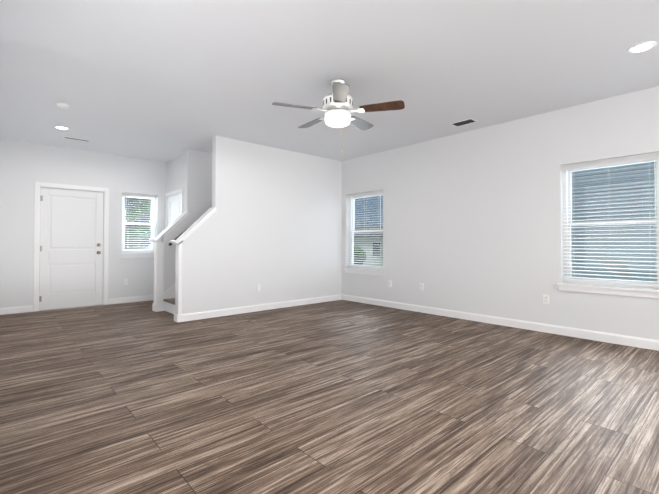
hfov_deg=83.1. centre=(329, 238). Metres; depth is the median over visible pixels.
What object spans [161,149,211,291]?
wall
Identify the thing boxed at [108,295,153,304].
baseboard
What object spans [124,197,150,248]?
tree
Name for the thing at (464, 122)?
ceiling vent
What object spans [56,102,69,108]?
smoke detector
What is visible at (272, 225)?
wall
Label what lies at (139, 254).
window
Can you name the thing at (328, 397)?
floor
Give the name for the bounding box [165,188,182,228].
window frame
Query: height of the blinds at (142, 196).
1.103 m
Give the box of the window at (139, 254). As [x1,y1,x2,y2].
[119,196,155,257]
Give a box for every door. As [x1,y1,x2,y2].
[39,187,103,309]
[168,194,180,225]
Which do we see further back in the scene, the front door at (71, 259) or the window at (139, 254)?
the window at (139, 254)
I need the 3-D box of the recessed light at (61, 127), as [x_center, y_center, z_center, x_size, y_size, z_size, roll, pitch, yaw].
[-3.781,-1.559,5.253,0.190,0.006,0.190,1,-1,-42]
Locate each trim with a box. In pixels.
[149,212,188,311]
[169,207,216,321]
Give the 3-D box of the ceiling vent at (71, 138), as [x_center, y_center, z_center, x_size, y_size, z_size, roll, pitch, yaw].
[-3.956,-1.551,5.822,0.360,0.006,0.110,1,-1,-42]
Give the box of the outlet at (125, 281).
[123,279,127,284]
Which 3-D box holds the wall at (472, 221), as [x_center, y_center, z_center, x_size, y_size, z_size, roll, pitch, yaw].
[2.214,-0.192,5.311,0.180,2.740,11.100,1,-1,-42]
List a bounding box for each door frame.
[33,182,108,311]
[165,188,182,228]
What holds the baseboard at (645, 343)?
attached to the wall at (472, 221)
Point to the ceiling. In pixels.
(162, 80)
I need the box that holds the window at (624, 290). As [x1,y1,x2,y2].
[557,158,658,298]
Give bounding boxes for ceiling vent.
[62,136,90,141]
[450,118,478,126]
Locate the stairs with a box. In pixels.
[163,283,174,313]
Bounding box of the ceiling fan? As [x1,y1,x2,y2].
[272,78,404,129]
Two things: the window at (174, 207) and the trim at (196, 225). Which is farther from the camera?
the window at (174, 207)
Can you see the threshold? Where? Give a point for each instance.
(70, 307)
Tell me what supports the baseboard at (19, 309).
attached to the wall at (25, 167)
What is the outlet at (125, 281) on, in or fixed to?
attached to the wall at (25, 167)
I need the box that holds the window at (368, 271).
[344,194,384,275]
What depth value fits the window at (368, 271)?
7.16 m
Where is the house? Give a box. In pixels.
[354,226,382,265]
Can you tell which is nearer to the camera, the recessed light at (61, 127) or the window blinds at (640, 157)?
the window blinds at (640, 157)
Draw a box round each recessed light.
[54,126,69,129]
[627,41,656,53]
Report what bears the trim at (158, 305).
attached to the wall at (198, 186)
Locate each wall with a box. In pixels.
[0,139,165,307]
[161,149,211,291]
[166,153,184,212]
[175,136,341,314]
[342,86,658,339]
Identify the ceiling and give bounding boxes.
[0,0,658,161]
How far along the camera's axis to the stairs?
6.09 m
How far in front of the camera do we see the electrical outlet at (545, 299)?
4.62 m
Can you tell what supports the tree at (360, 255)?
on the ground
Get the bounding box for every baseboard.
[0,305,32,314]
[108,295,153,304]
[183,294,339,321]
[340,294,658,350]
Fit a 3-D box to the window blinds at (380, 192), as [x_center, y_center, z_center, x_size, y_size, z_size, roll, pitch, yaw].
[0.668,-0.155,6.953,0.071,1.400,0.922,1,-1,-42]
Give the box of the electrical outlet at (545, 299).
[543,295,548,303]
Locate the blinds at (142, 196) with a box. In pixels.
[122,193,156,251]
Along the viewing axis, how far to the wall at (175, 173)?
7.03 m
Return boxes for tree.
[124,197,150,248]
[354,246,365,264]
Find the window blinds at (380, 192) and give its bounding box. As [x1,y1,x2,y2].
[347,190,382,268]
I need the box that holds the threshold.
[39,304,102,310]
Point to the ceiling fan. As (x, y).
(338, 105)
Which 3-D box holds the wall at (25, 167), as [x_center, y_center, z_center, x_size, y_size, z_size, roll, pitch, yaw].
[-3.448,-0.163,7.402,5.445,2.740,0.180,1,-1,-42]
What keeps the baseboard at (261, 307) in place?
attached to the wall at (272, 225)
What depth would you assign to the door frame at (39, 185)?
6.29 m
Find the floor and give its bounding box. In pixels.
[0,300,658,493]
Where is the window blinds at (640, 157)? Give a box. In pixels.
[561,152,658,286]
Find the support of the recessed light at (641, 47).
in the ceiling
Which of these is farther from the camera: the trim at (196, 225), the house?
the house
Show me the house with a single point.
(375, 239)

